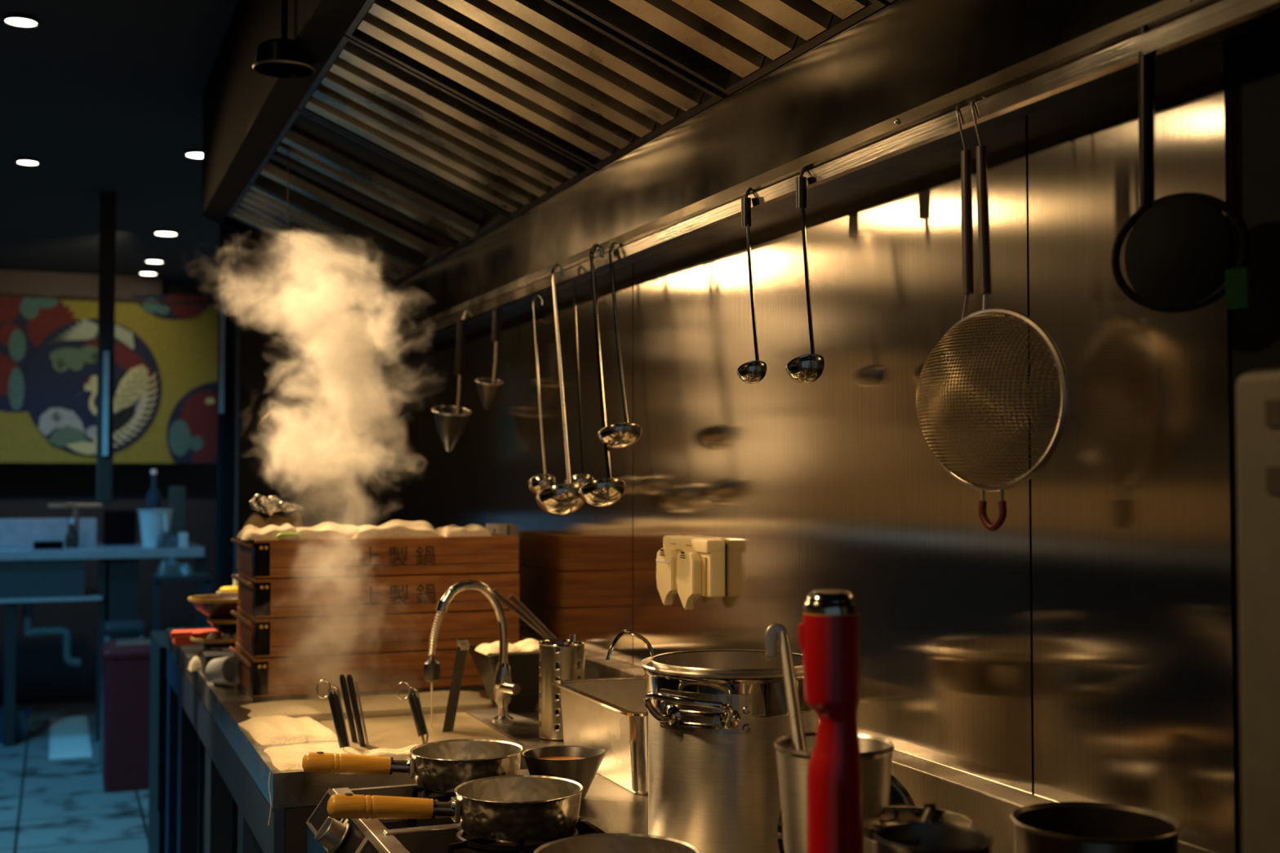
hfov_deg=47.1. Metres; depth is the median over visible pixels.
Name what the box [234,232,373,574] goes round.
wall
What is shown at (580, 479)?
bowl
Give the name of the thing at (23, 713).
plastic tub
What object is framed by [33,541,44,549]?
jar
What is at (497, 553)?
tray
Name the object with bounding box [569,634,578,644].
utensil
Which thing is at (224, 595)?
saucer
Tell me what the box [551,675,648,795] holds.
metal container
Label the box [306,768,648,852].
gas stove
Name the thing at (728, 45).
filter
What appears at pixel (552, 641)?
utensil
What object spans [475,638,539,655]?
cloth bundle
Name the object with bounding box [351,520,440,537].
cloth
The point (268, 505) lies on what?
wrap
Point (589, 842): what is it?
saucepan
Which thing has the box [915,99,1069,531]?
sieve
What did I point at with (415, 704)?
strainer
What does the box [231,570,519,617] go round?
tray
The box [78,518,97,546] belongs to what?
steel container
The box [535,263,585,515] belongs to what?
ladle
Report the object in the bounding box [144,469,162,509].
glass bottle
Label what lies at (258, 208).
filter
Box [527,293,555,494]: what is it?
ladle
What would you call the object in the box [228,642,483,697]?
tray
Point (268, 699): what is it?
metal plate
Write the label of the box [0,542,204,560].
countertop
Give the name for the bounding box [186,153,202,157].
diffuser
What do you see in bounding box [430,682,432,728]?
water stream
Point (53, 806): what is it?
floor
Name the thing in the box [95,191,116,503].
pillar
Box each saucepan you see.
[302,739,523,794]
[327,774,583,843]
[533,833,700,852]
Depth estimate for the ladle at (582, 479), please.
2.80 m
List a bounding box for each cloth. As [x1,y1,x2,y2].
[236,523,297,539]
[294,521,360,538]
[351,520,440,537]
[435,524,492,537]
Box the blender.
[798,589,864,852]
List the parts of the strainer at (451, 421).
handle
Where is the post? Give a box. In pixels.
[215,223,235,594]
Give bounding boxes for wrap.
[249,493,304,515]
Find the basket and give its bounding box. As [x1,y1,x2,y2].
[605,629,803,674]
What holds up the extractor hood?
attached to the wall at (1082, 647)
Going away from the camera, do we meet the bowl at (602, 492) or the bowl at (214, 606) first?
the bowl at (602, 492)
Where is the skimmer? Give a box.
[257,145,288,429]
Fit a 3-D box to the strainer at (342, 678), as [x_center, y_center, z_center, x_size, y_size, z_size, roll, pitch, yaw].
[-0.467,0.559,2.584,0.097,0.243,0.097,1,-2,-35]
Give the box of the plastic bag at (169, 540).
[155,529,177,547]
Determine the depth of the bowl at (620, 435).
2.52 m
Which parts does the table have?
leg, panel, leg, leg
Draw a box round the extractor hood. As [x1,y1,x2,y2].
[201,0,1163,341]
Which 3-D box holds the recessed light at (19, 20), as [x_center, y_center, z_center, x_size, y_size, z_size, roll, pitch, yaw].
[-1.587,-1.041,3.767,0.090,0.012,0.090,1,-2,-22]
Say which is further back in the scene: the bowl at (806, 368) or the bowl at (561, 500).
the bowl at (561, 500)
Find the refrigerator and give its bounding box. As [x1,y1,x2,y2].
[1235,368,1279,852]
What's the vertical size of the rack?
0.860 m
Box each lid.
[777,774,915,852]
[862,806,971,840]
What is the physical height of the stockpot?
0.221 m
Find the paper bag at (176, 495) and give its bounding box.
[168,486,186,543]
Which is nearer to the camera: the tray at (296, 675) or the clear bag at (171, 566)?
the tray at (296, 675)
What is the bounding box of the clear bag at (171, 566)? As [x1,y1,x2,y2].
[156,556,193,576]
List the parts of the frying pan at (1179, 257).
handle, dish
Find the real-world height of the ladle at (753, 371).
0.282 m
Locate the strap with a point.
(281, 535)
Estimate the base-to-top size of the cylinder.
0.167 m
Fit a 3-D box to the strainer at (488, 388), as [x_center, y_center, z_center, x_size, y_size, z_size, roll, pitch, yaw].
[-0.337,-0.163,3.398,0.068,0.250,0.107,2,-3,-43]
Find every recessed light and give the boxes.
[2,13,39,27]
[15,157,39,165]
[137,271,158,275]
[144,258,164,263]
[152,229,178,235]
[183,149,202,159]
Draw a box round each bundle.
[243,511,303,528]
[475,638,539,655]
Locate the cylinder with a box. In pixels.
[538,640,585,740]
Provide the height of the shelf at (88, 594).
0.019 m
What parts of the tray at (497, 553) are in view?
rail, corner plate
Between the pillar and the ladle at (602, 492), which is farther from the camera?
the pillar
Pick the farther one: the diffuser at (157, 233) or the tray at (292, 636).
the diffuser at (157, 233)
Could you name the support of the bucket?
on the table
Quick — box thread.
[267,772,271,825]
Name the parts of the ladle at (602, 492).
handle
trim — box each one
[0,270,162,298]
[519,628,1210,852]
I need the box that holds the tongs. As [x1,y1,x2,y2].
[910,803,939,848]
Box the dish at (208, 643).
[190,633,238,648]
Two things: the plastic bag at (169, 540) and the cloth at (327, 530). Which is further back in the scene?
the plastic bag at (169, 540)
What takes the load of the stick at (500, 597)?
in the cylinder
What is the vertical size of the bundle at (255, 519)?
0.053 m
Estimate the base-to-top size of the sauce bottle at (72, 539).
0.152 m
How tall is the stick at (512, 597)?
0.118 m
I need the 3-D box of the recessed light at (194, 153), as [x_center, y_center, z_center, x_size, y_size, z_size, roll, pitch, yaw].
[-1.596,-0.986,5.322,0.109,0.012,0.109,1,-2,-22]
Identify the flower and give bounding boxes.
[0,297,22,323]
[0,321,22,346]
[191,449,213,462]
[200,433,217,458]
[204,397,214,404]
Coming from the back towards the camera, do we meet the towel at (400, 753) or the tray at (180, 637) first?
the tray at (180, 637)
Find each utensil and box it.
[548,637,559,729]
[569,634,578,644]
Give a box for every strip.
[102,351,109,456]
[218,292,225,413]
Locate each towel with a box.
[186,647,222,671]
[236,715,337,745]
[240,690,492,717]
[262,742,339,770]
[331,744,417,759]
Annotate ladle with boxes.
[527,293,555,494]
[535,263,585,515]
[564,279,594,485]
[578,243,626,506]
[597,241,642,448]
[736,186,766,383]
[764,623,807,751]
[786,165,824,383]
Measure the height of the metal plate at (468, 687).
0.009 m
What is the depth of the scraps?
3.56 m
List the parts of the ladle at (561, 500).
handle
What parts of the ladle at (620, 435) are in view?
handle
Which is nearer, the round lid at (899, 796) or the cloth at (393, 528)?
the round lid at (899, 796)
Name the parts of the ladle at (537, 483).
handle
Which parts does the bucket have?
handle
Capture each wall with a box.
[0,284,236,706]
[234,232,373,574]
[371,20,1279,852]
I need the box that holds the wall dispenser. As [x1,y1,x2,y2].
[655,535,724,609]
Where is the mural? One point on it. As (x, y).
(165, 405)
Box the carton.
[177,532,187,547]
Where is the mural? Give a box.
[0,293,217,463]
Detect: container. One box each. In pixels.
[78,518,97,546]
[468,643,538,711]
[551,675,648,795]
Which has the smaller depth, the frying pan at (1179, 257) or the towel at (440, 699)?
the frying pan at (1179, 257)
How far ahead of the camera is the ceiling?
4.99 m
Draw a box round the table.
[0,542,206,746]
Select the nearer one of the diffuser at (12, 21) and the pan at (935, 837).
the pan at (935, 837)
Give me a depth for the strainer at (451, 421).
3.58 m
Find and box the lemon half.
[219,586,237,592]
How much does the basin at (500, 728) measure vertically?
0.248 m
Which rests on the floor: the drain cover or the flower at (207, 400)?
the drain cover
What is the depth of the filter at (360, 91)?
2.88 m
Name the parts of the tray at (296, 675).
rail, corner plate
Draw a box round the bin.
[101,638,151,792]
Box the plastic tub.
[0,704,34,743]
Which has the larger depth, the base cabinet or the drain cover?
the drain cover
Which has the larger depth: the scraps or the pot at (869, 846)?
the scraps
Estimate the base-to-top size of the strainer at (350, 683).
0.248 m
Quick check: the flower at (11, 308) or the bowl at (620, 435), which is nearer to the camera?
the bowl at (620, 435)
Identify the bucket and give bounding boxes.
[137,509,173,546]
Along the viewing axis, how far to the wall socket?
3.50 m
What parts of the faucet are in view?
flexible spout, valve knob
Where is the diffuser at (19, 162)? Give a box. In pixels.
[17,160,37,164]
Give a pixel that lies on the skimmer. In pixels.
(272, 415)
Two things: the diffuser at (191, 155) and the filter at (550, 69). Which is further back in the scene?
the diffuser at (191, 155)
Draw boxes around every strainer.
[316,680,364,751]
[339,674,359,742]
[346,674,368,746]
[396,681,428,744]
[431,311,471,452]
[475,308,503,410]
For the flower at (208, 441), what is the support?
on the mural
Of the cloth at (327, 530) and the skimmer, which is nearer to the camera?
the cloth at (327, 530)
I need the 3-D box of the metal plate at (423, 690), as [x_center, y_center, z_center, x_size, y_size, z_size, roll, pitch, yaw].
[-0.500,0.566,3.111,0.209,0.009,0.063,1,-2,-22]
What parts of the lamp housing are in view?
lamp shade, stem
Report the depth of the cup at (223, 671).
3.26 m
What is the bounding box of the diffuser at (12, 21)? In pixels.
[5,17,36,26]
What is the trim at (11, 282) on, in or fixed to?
attached to the wall at (42, 675)
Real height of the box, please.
0.050 m
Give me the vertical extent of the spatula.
0.266 m
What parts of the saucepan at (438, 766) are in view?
handle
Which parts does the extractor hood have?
panel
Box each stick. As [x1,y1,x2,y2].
[492,588,548,639]
[508,594,558,639]
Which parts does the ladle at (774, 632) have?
handle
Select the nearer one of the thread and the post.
the thread
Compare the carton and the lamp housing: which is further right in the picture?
the lamp housing
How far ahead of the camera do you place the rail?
1.69 m
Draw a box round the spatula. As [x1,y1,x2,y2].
[442,638,468,732]
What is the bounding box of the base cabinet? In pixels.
[147,631,167,852]
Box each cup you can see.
[205,655,240,685]
[773,732,894,852]
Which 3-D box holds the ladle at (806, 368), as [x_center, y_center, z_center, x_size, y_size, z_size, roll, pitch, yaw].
[0.216,-0.200,1.919,0.052,0.288,0.048,1,-2,-22]
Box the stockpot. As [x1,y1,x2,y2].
[640,657,818,852]
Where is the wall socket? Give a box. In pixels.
[485,523,507,534]
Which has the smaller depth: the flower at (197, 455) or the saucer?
the saucer
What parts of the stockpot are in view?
bail handle, handle plate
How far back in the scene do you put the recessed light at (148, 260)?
7.90 m
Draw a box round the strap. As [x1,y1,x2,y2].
[275,533,300,538]
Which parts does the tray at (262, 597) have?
rail, corner plate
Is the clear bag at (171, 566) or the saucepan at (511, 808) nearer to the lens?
the saucepan at (511, 808)
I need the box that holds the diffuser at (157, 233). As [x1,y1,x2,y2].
[155,232,175,235]
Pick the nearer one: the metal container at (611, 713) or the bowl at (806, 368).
the bowl at (806, 368)
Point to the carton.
(182, 536)
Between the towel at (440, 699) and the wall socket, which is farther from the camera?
the wall socket
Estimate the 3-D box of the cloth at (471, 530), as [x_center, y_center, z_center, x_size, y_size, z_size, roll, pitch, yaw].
[-0.397,0.231,3.278,0.109,0.025,0.125,1,-2,-22]
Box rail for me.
[358,0,1279,361]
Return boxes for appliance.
[102,509,136,545]
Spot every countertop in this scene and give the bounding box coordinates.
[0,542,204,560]
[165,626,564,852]
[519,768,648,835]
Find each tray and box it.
[170,628,222,645]
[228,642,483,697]
[230,533,519,577]
[230,606,519,657]
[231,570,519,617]
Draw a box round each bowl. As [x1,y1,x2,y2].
[187,594,239,619]
[206,617,236,635]
[521,745,608,799]
[527,474,555,494]
[535,483,585,515]
[564,474,594,485]
[578,478,626,506]
[597,422,642,448]
[736,360,766,383]
[786,353,824,383]
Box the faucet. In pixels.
[422,580,519,723]
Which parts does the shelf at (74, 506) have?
post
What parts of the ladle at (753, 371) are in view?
handle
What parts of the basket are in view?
wire handle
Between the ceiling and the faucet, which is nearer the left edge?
the ceiling
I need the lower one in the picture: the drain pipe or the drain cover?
the drain cover
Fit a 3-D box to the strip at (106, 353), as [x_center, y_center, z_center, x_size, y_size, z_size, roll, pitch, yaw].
[-2.186,-0.095,6.014,0.024,0.430,0.010,1,-2,-22]
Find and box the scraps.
[206,632,236,639]
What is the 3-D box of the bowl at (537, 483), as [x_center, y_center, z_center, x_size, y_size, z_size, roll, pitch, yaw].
[-0.194,0.122,2.942,0.058,0.027,0.058,1,-37,-22]
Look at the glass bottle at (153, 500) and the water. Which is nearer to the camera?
the water
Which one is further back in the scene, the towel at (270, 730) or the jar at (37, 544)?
the jar at (37, 544)
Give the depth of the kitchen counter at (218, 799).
2.95 m
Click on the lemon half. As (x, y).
(227, 588)
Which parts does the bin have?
lid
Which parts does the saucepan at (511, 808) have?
handle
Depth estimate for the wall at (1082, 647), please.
1.78 m
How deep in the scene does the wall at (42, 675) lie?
8.73 m
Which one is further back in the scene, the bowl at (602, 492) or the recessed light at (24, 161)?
the recessed light at (24, 161)
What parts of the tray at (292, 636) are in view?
rail, corner plate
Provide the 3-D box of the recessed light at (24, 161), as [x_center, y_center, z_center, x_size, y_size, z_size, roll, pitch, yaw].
[-2.268,-0.981,5.443,0.085,0.012,0.085,1,-2,-22]
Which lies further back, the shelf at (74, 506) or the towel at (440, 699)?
the shelf at (74, 506)
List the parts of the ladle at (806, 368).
handle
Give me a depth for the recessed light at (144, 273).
8.37 m
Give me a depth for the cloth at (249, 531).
3.08 m
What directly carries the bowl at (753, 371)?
on the ladle at (753, 371)
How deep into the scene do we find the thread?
2.30 m
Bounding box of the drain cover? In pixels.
[48,715,92,759]
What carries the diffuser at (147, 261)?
attached to the recessed light at (148, 260)
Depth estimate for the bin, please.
6.21 m
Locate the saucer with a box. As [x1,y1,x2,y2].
[216,591,237,598]
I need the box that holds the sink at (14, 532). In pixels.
[0,518,68,547]
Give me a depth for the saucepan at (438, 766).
2.12 m
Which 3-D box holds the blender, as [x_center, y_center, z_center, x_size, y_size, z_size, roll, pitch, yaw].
[0.163,0.319,1.237,0.051,0.360,0.049,1,-2,-22]
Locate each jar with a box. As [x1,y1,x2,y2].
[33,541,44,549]
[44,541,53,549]
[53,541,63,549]
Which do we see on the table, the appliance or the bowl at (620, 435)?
the appliance
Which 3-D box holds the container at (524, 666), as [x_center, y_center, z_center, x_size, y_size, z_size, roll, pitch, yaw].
[-0.253,0.505,2.959,0.164,0.120,0.180,1,-2,-22]
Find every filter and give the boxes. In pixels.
[227,182,424,290]
[248,153,458,267]
[267,108,511,248]
[297,34,596,217]
[345,0,724,169]
[562,0,887,95]
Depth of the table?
7.36 m
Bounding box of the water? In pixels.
[319,711,521,751]
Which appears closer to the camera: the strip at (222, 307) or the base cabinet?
the base cabinet
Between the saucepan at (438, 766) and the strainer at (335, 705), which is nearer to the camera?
the saucepan at (438, 766)
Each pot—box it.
[863,837,875,852]
[1009,801,1182,852]
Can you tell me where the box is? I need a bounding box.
[201,650,234,675]
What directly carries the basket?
in the stockpot
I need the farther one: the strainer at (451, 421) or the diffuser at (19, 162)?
the diffuser at (19, 162)
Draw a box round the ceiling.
[0,0,237,288]
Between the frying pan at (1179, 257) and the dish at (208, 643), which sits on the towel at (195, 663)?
the dish at (208, 643)
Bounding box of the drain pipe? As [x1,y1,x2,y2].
[22,602,80,666]
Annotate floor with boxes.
[0,701,148,852]
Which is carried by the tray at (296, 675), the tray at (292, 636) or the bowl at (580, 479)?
the tray at (292, 636)
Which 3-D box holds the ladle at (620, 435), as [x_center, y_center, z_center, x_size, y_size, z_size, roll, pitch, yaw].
[-0.038,-0.145,2.553,0.078,0.368,0.084,2,-3,-39]
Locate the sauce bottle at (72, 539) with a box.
[64,517,79,547]
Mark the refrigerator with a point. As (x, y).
(1258, 391)
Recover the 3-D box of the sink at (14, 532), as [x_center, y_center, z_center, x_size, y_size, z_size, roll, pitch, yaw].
[-3.409,0.552,7.616,0.826,0.143,0.200,1,-2,-22]
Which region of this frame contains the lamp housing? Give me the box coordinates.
[252,0,315,78]
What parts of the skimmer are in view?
plate, handle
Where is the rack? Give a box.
[149,573,211,638]
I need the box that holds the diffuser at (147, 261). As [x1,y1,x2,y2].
[146,261,161,262]
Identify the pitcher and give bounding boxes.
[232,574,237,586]
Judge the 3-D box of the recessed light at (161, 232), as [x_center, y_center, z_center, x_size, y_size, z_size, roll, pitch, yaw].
[-2.266,-0.925,7.024,0.118,0.012,0.118,1,-2,-22]
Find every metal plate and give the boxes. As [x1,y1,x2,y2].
[237,683,328,702]
[355,687,449,696]
[460,684,485,690]
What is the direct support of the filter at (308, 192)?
attached to the extractor hood
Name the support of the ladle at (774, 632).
on the steel cup at (876, 753)
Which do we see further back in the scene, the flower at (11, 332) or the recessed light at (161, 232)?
the flower at (11, 332)
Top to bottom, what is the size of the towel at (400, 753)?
0.022 m
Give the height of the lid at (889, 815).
0.012 m
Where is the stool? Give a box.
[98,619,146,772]
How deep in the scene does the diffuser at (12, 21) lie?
3.77 m
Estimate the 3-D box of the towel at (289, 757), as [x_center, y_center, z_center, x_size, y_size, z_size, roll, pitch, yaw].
[-0.538,0.539,2.429,0.145,0.013,0.207,1,-2,-22]
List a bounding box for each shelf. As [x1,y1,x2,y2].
[0,587,102,603]
[48,503,102,533]
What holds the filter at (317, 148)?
attached to the extractor hood
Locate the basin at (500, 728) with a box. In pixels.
[318,711,518,742]
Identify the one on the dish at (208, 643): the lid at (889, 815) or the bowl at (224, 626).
the bowl at (224, 626)
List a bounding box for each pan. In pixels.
[872,822,993,852]
[1111,15,1250,313]

